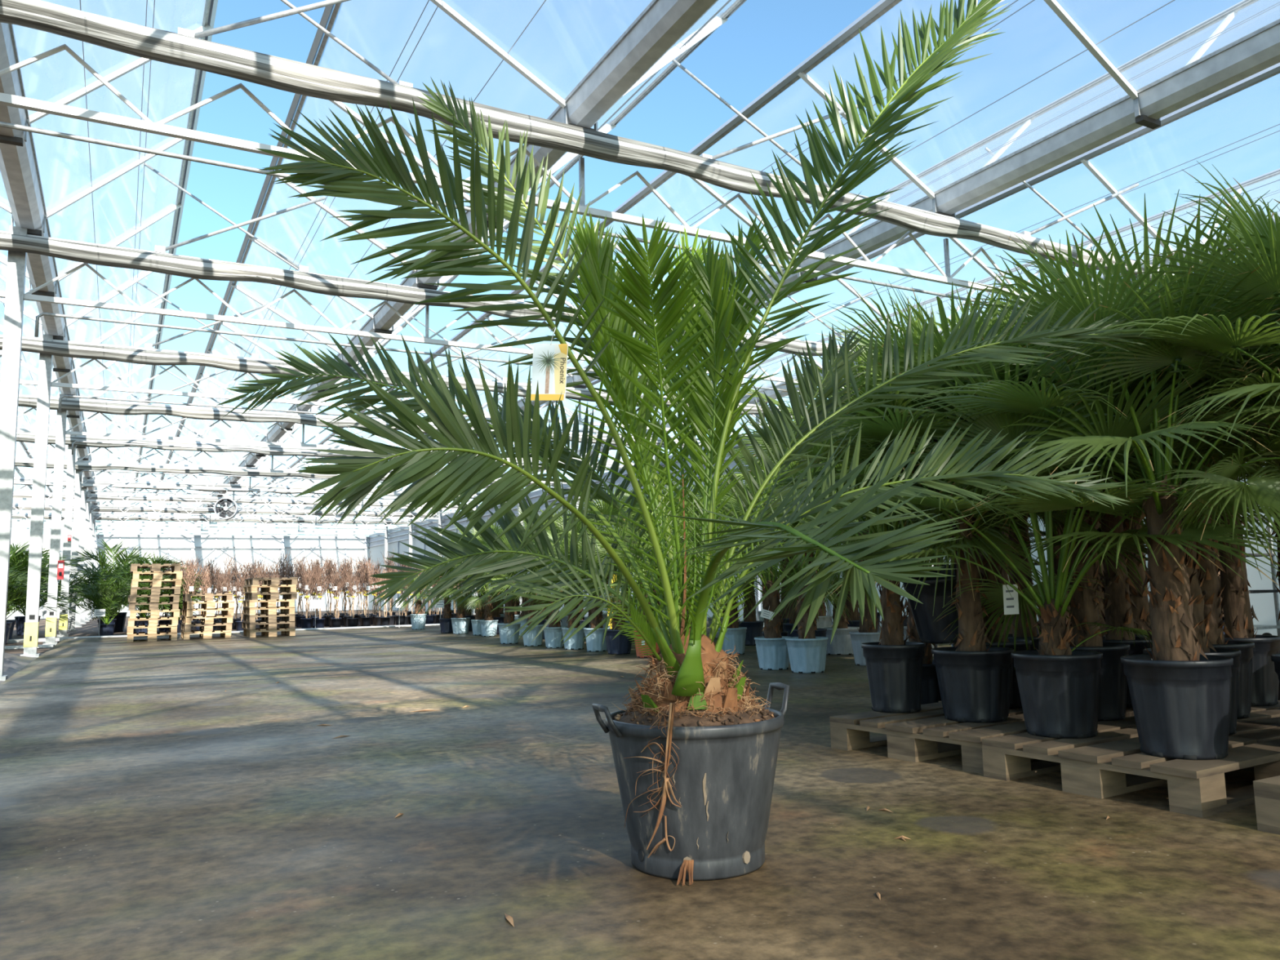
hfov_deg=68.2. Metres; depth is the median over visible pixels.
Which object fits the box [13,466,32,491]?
roof frame
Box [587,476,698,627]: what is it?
fan palm
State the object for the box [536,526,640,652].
fan palm
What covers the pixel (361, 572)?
bare tree
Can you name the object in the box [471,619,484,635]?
pot
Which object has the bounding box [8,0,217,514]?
roof frame
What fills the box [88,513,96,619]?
steel column
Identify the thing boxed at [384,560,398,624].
bare tree
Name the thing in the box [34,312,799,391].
pipe
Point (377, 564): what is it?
bare tree
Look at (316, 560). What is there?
bare tree
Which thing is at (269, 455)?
rod
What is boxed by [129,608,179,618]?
wooden pallet
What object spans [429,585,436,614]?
bare tree
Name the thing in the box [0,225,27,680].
steel column
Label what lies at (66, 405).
roof beam
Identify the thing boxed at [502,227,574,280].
rod
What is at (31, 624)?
steel column
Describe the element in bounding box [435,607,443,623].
bare tree
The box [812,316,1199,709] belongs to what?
fan palm
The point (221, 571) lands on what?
bare tree
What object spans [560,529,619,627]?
fan palm
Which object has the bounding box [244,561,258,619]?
bare tree
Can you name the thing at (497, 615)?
fan palm
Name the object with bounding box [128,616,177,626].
wooden pallet
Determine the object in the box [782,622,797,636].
pot
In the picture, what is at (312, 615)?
bare tree
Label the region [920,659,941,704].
pot
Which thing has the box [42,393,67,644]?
steel column
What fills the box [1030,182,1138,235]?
rod
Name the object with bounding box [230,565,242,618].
bare tree
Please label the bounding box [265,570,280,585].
bare tree
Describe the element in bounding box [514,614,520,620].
pot
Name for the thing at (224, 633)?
wooden pallet
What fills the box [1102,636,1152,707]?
pot
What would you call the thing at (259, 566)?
bare tree
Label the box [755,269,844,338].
rod
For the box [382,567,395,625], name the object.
bare tree
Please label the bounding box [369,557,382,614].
bare tree
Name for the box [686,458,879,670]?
fan palm
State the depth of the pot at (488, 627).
15.93 m
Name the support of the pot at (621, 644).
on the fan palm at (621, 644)
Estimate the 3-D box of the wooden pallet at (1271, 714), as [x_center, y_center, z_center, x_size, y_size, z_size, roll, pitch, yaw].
[2.671,1.053,3.872,1.212,0.138,0.800,2,-7,-26]
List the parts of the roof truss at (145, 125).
king post, king post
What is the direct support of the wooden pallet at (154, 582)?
on the wooden pallet at (175, 589)
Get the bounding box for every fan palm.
[398,572,438,629]
[412,553,475,633]
[424,554,500,634]
[431,531,501,631]
[440,519,523,634]
[440,521,518,619]
[440,557,520,635]
[453,534,547,644]
[457,554,522,636]
[481,532,568,646]
[485,504,582,639]
[487,527,558,635]
[490,573,520,620]
[492,524,505,616]
[499,530,610,648]
[515,527,614,649]
[536,507,620,639]
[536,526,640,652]
[538,504,588,627]
[553,515,661,654]
[556,484,648,627]
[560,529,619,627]
[584,526,651,634]
[585,528,635,618]
[586,511,713,657]
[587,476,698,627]
[595,511,656,628]
[632,500,756,620]
[645,476,702,606]
[656,493,785,654]
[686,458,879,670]
[687,498,853,636]
[688,477,743,637]
[692,471,786,645]
[699,401,881,636]
[711,455,871,673]
[713,299,1066,713]
[719,425,799,636]
[748,469,826,631]
[754,543,779,627]
[756,546,842,628]
[762,269,1182,723]
[775,379,1045,704]
[779,521,875,655]
[788,394,932,666]
[804,441,1100,658]
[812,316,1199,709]
[813,546,879,631]
[814,543,859,631]
[820,328,1279,738]
[869,291,1173,649]
[871,230,1279,720]
[880,524,939,626]
[898,475,933,657]
[899,189,1279,759]
[929,487,1044,568]
[929,546,945,566]
[941,320,1012,634]
[942,497,1212,641]
[952,284,1277,707]
[995,272,1279,735]
[1004,273,1263,636]
[1046,311,1105,636]
[1070,160,1279,553]
[1089,261,1279,719]
[1101,236,1279,684]
[1110,238,1279,519]
[1116,256,1279,706]
[1155,224,1279,700]
[1172,259,1279,541]
[1211,351,1279,436]
[1214,484,1269,634]
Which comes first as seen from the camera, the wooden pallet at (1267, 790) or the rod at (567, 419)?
the wooden pallet at (1267, 790)
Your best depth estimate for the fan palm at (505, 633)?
13.52 m
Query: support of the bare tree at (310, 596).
on the ground
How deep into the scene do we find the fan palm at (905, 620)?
12.50 m
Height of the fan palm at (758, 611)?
2.458 m
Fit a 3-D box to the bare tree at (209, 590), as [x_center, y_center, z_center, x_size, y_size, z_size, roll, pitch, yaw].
[-10.092,2.665,21.969,0.386,1.737,0.424,-1,-7,0]
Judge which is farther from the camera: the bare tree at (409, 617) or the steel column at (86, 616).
the steel column at (86, 616)
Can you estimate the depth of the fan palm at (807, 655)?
7.98 m
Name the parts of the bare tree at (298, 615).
stem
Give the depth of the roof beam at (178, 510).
38.95 m
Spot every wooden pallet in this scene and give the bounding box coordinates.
[126,623,177,634]
[126,631,177,642]
[128,594,179,602]
[128,601,178,610]
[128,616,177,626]
[129,563,181,573]
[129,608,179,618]
[130,578,182,587]
[130,586,180,595]
[132,571,182,579]
[180,629,231,639]
[181,622,231,631]
[182,593,232,601]
[182,600,234,608]
[182,607,234,617]
[182,614,232,624]
[241,620,295,630]
[242,584,296,593]
[242,599,294,607]
[242,606,294,614]
[243,613,295,622]
[243,626,295,637]
[244,577,297,586]
[244,591,297,599]
[829,702,1133,773]
[938,700,1133,711]
[981,715,1279,817]
[1115,700,1279,768]
[1253,775,1279,835]
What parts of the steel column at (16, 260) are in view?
foot plate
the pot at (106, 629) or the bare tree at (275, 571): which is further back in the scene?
the bare tree at (275, 571)
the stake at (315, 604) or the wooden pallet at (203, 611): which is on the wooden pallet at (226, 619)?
the wooden pallet at (203, 611)
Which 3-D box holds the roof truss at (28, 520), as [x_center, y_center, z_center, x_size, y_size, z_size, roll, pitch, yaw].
[-17.795,1.448,39.155,25.600,0.750,0.100,2,-8,-29]
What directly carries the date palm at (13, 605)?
on the ground
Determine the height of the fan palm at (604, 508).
2.283 m
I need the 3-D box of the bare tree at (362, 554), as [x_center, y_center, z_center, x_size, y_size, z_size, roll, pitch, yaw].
[-7.097,2.794,24.348,0.422,1.905,0.411,2,-7,-26]
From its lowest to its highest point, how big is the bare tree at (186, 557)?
1.873 m
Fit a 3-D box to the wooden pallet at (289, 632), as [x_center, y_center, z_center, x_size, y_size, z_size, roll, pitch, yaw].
[-7.185,2.945,18.296,0.800,0.138,1.223,2,-8,-28]
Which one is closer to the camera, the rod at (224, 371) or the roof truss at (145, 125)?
the roof truss at (145, 125)
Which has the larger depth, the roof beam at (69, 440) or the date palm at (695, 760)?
the roof beam at (69, 440)
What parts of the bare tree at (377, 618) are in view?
pot, stem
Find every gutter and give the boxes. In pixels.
[0,22,101,520]
[192,0,718,522]
[282,23,1279,523]
[366,224,1275,524]
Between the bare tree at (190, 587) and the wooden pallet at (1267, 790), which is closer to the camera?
the wooden pallet at (1267, 790)
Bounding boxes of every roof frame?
[0,173,78,504]
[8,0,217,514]
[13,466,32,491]
[155,0,658,515]
[213,0,746,506]
[300,0,1279,509]
[346,62,1279,519]
[387,168,1279,511]
[450,213,1279,511]
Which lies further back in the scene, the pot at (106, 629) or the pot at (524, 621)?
the pot at (106, 629)
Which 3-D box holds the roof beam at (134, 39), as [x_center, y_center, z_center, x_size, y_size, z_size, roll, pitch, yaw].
[-0.395,-2.717,7.696,25.600,0.236,0.218,2,-8,-29]
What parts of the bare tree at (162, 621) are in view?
pot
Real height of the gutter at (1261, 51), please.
0.255 m
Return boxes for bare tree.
[159,560,176,631]
[170,560,188,632]
[175,556,193,619]
[179,554,199,631]
[182,559,200,630]
[185,555,201,620]
[193,561,206,631]
[195,557,216,623]
[195,563,207,620]
[206,557,221,629]
[206,563,224,629]
[212,568,224,619]
[214,568,235,629]
[218,570,235,621]
[219,551,235,593]
[228,559,245,629]
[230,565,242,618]
[232,570,250,631]
[234,562,252,621]
[237,556,252,618]
[242,561,257,578]
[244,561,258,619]
[248,555,267,628]
[255,564,271,619]
[258,564,273,618]
[263,562,274,577]
[265,555,284,627]
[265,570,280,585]
[275,547,292,627]
[275,558,288,595]
[280,557,297,577]
[284,564,300,626]
[290,551,306,614]
[293,555,307,626]
[293,560,308,627]
[297,564,315,628]
[298,559,315,628]
[300,572,314,627]
[306,553,321,617]
[306,557,321,616]
[306,563,319,616]
[309,557,325,627]
[312,560,328,627]
[313,560,328,617]
[319,551,334,626]
[322,557,336,614]
[324,557,342,626]
[324,558,338,616]
[327,561,344,618]
[329,569,347,627]
[337,555,353,614]
[337,558,355,625]
[337,563,347,617]
[339,555,357,626]
[342,566,355,626]
[346,568,364,626]
[349,556,363,625]
[352,560,364,614]
[356,554,373,615]
[357,556,373,626]
[357,556,374,626]
[360,568,370,614]
[368,564,380,617]
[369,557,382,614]
[369,563,382,624]
[369,568,383,625]
[373,571,386,626]
[377,568,395,625]
[381,550,395,615]
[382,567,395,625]
[384,557,396,614]
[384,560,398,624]
[392,563,407,625]
[397,553,408,615]
[400,570,411,624]
[407,568,417,624]
[417,572,428,613]
[422,583,436,623]
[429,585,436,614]
[433,583,442,623]
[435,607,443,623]
[451,582,461,617]
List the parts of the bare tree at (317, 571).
pot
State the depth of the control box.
17.11 m
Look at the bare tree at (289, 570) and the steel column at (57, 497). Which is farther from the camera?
the bare tree at (289, 570)
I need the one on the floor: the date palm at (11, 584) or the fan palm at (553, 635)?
the fan palm at (553, 635)
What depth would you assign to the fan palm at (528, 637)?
12.80 m
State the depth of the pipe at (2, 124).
6.48 m
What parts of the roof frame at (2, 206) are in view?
pane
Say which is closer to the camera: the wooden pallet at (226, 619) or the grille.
the wooden pallet at (226, 619)
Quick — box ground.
[4,609,585,653]
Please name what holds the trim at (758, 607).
attached to the wall at (1263, 603)
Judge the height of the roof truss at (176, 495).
0.750 m
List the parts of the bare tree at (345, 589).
stem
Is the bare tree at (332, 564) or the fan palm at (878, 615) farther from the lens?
the bare tree at (332, 564)
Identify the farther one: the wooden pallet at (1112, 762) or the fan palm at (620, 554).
the fan palm at (620, 554)
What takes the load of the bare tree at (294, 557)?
on the ground
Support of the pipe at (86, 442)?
attached to the steel column
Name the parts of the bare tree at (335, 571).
stem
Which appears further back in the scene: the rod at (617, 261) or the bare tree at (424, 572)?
the bare tree at (424, 572)
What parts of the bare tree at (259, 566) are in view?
stem, pot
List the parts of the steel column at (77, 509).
foot plate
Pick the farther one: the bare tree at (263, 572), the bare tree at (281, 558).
the bare tree at (281, 558)
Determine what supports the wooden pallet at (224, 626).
on the wooden pallet at (224, 633)
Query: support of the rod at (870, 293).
on the roof truss at (158, 249)
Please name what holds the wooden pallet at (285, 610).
on the wooden pallet at (287, 617)
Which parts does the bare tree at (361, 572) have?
pot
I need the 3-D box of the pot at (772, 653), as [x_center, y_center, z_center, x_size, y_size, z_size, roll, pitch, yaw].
[1.190,1.544,8.428,0.331,0.280,0.331,-1,-7,2]
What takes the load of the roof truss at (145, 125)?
attached to the steel column
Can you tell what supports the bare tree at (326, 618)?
on the ground
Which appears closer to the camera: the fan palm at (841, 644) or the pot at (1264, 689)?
the pot at (1264, 689)
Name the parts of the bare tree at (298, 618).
pot, stem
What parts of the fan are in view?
blade, blade, blade, blade, blade, blade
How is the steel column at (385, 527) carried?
on the ground
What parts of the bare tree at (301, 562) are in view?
stem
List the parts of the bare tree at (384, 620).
pot, stem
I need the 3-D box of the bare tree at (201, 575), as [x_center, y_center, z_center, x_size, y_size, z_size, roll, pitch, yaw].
[-10.842,2.853,23.244,0.372,1.691,0.412,-3,-7,14]
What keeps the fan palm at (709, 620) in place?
on the floor
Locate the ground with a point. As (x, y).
(91, 628)
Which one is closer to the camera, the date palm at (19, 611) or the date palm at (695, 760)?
the date palm at (695, 760)
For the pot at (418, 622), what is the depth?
19.87 m
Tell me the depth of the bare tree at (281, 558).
24.97 m
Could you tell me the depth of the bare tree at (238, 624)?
22.20 m
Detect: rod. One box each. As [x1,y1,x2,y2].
[125,446,182,480]
[126,423,192,463]
[128,392,204,438]
[132,474,179,493]
[133,455,191,479]
[136,434,203,461]
[137,281,251,355]
[141,407,215,435]
[142,162,298,268]
[144,369,228,400]
[151,302,270,346]
[156,364,223,405]
[164,195,325,251]
[194,0,350,38]
[257,479,299,496]
[269,455,312,482]
[275,462,324,484]
[280,0,398,84]
[316,408,364,438]
[327,430,362,444]
[366,396,413,415]
[410,315,502,378]
[430,332,520,368]
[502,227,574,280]
[524,257,626,299]
[547,404,597,427]
[665,53,829,187]
[711,104,857,159]
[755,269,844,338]
[782,292,872,334]
[984,146,1107,253]
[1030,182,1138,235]
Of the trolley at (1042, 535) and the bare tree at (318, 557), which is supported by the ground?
the bare tree at (318, 557)
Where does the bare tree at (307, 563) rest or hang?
on the ground
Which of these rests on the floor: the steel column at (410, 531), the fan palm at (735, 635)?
the fan palm at (735, 635)
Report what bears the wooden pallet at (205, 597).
on the wooden pallet at (205, 604)
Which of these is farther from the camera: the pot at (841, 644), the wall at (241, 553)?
the wall at (241, 553)
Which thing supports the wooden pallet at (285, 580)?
on the wooden pallet at (274, 588)
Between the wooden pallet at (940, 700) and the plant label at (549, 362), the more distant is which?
the wooden pallet at (940, 700)
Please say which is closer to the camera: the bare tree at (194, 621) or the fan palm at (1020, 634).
the fan palm at (1020, 634)
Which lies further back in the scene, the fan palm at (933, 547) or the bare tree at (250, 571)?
the bare tree at (250, 571)
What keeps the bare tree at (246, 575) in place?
on the ground
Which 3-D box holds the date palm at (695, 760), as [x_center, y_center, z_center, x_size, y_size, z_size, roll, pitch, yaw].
[-0.076,-0.392,2.759,2.766,2.867,2.094,-5,-8,29]
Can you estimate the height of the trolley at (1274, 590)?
1.899 m
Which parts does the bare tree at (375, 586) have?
pot, stem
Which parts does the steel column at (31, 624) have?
foot plate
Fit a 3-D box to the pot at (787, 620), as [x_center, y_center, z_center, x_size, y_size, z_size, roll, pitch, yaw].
[2.026,2.045,12.959,0.352,0.300,0.352,-1,-7,0]
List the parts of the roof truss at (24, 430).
king post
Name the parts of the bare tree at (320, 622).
pot, stem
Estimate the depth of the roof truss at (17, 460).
22.59 m
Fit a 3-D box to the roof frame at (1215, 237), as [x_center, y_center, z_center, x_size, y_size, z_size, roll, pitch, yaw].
[2.379,-1.477,26.687,1.767,1.037,59.800,2,-8,-29]
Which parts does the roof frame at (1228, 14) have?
pane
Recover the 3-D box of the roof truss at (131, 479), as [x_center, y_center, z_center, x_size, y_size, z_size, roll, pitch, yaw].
[-13.467,0.443,31.328,25.600,0.750,0.100,2,-8,-29]
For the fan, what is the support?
hanging from the roof truss at (194, 464)
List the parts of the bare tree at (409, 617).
pot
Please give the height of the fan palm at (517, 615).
1.928 m
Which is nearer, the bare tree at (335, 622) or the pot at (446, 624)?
the pot at (446, 624)
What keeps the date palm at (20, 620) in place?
on the ground
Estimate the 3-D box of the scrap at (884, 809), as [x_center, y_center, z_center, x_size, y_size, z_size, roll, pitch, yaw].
[0.789,1.060,3.039,0.010,0.010,0.059,4,-8,-37]
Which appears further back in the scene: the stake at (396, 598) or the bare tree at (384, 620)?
the bare tree at (384, 620)
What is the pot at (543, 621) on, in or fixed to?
on the fan palm at (546, 618)
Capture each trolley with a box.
[1028,531,1047,621]
[1144,509,1279,635]
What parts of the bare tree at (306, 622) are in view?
pot, stem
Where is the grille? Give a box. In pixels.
[213,497,236,517]
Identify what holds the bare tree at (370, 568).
on the ground
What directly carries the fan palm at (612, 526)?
on the floor
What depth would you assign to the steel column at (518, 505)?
31.26 m
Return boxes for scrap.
[412,709,435,711]
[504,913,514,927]
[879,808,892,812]
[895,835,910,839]
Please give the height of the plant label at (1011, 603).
0.167 m
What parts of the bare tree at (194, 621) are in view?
pot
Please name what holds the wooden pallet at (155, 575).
on the wooden pallet at (154, 582)
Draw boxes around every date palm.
[4,539,75,644]
[6,540,80,639]
[7,550,26,611]
[7,560,65,612]
[9,542,90,635]
[13,560,48,614]
[40,538,173,631]
[57,575,159,635]
[59,564,139,626]
[83,551,196,631]
[92,566,201,633]
[126,574,218,632]
[216,0,1154,886]
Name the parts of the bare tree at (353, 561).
stem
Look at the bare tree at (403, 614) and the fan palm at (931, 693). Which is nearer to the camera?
the fan palm at (931, 693)
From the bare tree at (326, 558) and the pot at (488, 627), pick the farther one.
the bare tree at (326, 558)
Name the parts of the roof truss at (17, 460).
king post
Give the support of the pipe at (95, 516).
attached to the steel column at (439, 520)
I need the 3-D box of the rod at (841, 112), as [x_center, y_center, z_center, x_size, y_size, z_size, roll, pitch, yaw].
[1.379,-3.246,8.790,1.722,0.844,0.036,1,-7,-19]
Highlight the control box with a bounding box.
[57,560,64,579]
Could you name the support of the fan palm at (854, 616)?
on the floor
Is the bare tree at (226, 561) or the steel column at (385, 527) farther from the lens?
the steel column at (385, 527)
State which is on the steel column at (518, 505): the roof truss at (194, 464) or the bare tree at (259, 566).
the roof truss at (194, 464)
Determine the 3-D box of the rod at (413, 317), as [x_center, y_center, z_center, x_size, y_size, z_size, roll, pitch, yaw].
[-3.260,-2.357,16.778,1.754,1.115,0.028,1,-7,-20]
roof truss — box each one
[0,26,1111,299]
[0,231,857,388]
[0,334,778,435]
[11,503,428,526]
[11,512,424,533]
[12,491,480,519]
[13,457,541,497]
[13,476,480,510]
[14,431,634,484]
[17,394,700,463]
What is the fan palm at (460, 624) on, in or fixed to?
on the floor
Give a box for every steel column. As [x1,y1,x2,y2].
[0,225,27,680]
[20,333,53,657]
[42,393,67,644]
[56,434,76,637]
[66,457,82,631]
[75,477,87,627]
[80,492,90,624]
[84,503,93,622]
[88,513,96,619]
[382,518,387,611]
[408,510,413,612]
[437,509,442,611]
[472,492,478,614]
[517,488,523,613]
[573,473,580,509]
[755,401,764,608]
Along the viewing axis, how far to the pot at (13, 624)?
18.73 m
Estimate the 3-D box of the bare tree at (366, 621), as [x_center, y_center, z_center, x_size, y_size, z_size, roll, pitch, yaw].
[-6.686,2.737,23.106,0.424,1.714,0.386,4,-8,-38]
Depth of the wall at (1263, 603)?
21.11 m
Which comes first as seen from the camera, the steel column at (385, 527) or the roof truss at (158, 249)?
the roof truss at (158, 249)
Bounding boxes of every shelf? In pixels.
[1028,531,1045,537]
[1145,553,1275,560]
[1149,589,1278,593]
[1253,624,1279,630]
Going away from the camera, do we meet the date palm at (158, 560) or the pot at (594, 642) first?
the pot at (594, 642)
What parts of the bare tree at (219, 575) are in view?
stem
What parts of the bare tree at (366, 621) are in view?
pot, stem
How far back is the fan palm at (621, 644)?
10.83 m
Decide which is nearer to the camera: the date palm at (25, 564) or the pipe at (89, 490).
the date palm at (25, 564)
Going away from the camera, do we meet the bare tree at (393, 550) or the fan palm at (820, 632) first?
the fan palm at (820, 632)
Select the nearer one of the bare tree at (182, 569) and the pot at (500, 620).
the pot at (500, 620)
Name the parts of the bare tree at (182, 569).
pot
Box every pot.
[4,622,12,644]
[6,620,16,639]
[14,615,40,635]
[97,618,116,626]
[99,623,115,635]
[102,612,127,631]
[134,620,148,633]
[168,620,182,632]
[409,613,426,629]
[439,617,453,633]
[450,617,470,634]
[465,614,475,631]
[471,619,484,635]
[480,619,497,636]
[493,616,504,634]
[497,622,520,644]
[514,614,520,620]
[515,617,528,635]
[520,624,543,646]
[537,619,549,639]
[543,626,566,648]
[560,615,568,627]
[561,626,586,649]
[567,619,590,639]
[583,626,609,652]
[604,628,633,654]
[604,706,784,880]
[633,631,660,657]
[706,617,723,637]
[717,626,746,654]
[738,620,764,645]
[754,636,791,670]
[757,610,764,627]
[762,631,787,636]
[781,618,791,631]
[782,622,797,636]
[785,636,828,673]
[792,628,826,636]
[816,615,832,628]
[820,626,859,655]
[847,620,859,631]
[848,631,880,666]
[858,612,879,631]
[861,641,925,713]
[902,564,958,644]
[903,616,907,626]
[903,626,933,657]
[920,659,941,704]
[931,646,1013,723]
[985,638,1031,709]
[1008,633,1040,649]
[1011,649,1102,738]
[1068,642,1129,720]
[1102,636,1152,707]
[1120,653,1233,759]
[1142,647,1240,735]
[1208,640,1254,719]
[1223,634,1279,706]
[1271,653,1279,684]
[1277,681,1279,700]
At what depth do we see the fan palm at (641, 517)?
13.92 m
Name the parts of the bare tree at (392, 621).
pot, stem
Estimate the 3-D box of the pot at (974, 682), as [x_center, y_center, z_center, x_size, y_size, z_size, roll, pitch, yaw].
[1.456,0.887,4.118,0.342,0.300,0.342,-4,-7,25]
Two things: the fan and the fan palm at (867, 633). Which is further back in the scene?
the fan
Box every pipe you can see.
[0,121,993,304]
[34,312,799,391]
[57,395,746,442]
[71,440,622,468]
[80,469,570,488]
[85,489,506,502]
[89,504,458,513]
[93,515,444,524]
[95,524,414,532]
[97,532,390,538]
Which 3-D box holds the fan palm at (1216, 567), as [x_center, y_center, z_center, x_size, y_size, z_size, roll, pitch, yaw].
[6.026,0.280,10.169,1.916,2.991,1.884,-1,-7,1]
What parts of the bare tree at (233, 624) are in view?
pot, stem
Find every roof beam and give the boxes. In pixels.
[0,0,1174,282]
[0,232,866,363]
[0,337,812,418]
[12,504,448,517]
[12,514,421,524]
[13,478,479,498]
[13,493,479,508]
[14,459,554,486]
[16,433,623,471]
[17,396,701,448]
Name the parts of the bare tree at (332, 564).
pot, stem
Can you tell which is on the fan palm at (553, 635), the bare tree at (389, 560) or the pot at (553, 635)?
the pot at (553, 635)
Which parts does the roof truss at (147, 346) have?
king post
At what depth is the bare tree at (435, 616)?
24.26 m
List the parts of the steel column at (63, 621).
foot plate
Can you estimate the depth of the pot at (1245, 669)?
3.95 m
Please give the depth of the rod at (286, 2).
7.04 m
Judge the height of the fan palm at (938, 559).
2.236 m
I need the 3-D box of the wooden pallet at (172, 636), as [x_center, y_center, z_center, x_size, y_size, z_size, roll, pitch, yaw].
[-9.024,2.888,17.476,0.800,0.138,1.219,2,-8,-28]
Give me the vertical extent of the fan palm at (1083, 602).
2.050 m
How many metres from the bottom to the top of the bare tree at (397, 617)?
1.628 m
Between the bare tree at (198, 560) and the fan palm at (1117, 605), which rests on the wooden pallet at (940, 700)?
the fan palm at (1117, 605)
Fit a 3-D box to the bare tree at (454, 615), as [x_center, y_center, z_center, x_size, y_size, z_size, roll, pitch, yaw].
[-4.707,2.811,24.096,0.420,1.712,0.449,4,-8,-35]
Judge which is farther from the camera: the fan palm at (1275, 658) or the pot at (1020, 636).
the pot at (1020, 636)
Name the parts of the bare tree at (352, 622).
stem, pot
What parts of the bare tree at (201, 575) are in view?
pot, stem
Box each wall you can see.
[6,534,368,619]
[368,422,1279,635]
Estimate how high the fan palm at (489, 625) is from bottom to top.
1.563 m
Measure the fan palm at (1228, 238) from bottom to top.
1.999 m
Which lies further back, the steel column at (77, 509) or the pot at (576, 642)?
the steel column at (77, 509)
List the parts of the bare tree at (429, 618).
pot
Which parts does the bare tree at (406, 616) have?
pot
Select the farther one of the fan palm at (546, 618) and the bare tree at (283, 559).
the bare tree at (283, 559)
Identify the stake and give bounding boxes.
[41,608,46,616]
[93,608,105,635]
[310,600,321,627]
[395,598,403,627]
[435,596,444,629]
[466,599,475,615]
[607,574,616,628]
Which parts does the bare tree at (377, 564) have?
stem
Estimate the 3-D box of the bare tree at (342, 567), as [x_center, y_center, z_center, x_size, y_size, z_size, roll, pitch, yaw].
[-7.751,2.942,24.918,0.423,1.770,0.387,-6,-8,35]
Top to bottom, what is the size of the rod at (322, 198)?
0.844 m
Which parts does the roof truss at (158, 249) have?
king post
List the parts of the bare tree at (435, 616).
pot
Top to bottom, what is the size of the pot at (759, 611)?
0.300 m
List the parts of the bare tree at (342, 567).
pot, stem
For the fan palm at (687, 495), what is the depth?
13.16 m
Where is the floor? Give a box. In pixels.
[0,620,1279,959]
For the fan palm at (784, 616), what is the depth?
12.93 m
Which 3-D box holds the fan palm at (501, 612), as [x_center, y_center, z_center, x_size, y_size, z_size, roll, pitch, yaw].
[-2.906,1.909,19.351,1.576,2.259,1.772,-5,-8,32]
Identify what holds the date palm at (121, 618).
on the ground
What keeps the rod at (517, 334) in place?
on the roof truss at (147, 346)
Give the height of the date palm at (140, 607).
1.589 m
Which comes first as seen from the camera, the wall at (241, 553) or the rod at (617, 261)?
the rod at (617, 261)
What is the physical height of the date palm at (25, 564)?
2.003 m
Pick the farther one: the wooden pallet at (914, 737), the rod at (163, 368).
the rod at (163, 368)
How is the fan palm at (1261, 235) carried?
on the wooden pallet at (1267, 790)
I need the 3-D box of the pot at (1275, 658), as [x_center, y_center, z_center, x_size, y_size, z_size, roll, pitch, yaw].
[2.375,0.760,3.240,0.331,0.310,0.331,2,-8,-28]
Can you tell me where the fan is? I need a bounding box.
[213,488,238,519]
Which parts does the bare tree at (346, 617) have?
pot, stem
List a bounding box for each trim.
[4,623,439,648]
[91,533,369,617]
[368,444,832,625]
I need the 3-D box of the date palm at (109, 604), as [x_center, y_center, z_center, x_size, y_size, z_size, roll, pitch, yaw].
[-11.463,2.705,20.326,2.031,1.324,1.880,-2,-7,7]
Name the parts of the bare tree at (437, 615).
pot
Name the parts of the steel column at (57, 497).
foot plate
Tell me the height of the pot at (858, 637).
0.300 m
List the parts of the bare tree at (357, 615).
pot, stem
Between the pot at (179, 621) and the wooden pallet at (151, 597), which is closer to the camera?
the wooden pallet at (151, 597)
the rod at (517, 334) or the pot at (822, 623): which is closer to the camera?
the pot at (822, 623)
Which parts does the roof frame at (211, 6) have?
pane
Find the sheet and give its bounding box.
[0,652,43,684]
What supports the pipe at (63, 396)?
attached to the steel column at (758, 404)
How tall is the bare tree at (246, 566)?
1.888 m
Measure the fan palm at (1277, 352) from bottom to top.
1.910 m
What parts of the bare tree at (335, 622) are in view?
pot, stem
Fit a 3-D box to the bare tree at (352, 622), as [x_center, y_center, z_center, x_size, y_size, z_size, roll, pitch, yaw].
[-6.922,2.839,22.865,0.420,1.466,0.455,5,-9,-42]
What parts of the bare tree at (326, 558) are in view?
stem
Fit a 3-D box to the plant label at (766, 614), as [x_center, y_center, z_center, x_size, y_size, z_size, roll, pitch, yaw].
[1.104,1.156,8.204,0.126,0.124,0.016,-1,-7,-3]
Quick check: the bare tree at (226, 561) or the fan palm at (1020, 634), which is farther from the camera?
the bare tree at (226, 561)
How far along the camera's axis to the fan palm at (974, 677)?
4.02 m
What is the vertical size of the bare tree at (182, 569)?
1.701 m
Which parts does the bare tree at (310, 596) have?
stem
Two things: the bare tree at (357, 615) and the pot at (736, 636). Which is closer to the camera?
the pot at (736, 636)
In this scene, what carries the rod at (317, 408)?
attached to the roof truss at (17, 460)
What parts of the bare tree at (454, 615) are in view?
pot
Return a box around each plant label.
[530,327,568,400]
[760,606,774,620]
[1002,574,1018,614]
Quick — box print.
[1005,590,1013,608]
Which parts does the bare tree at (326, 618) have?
stem, pot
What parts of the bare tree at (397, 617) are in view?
pot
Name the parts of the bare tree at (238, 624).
pot, stem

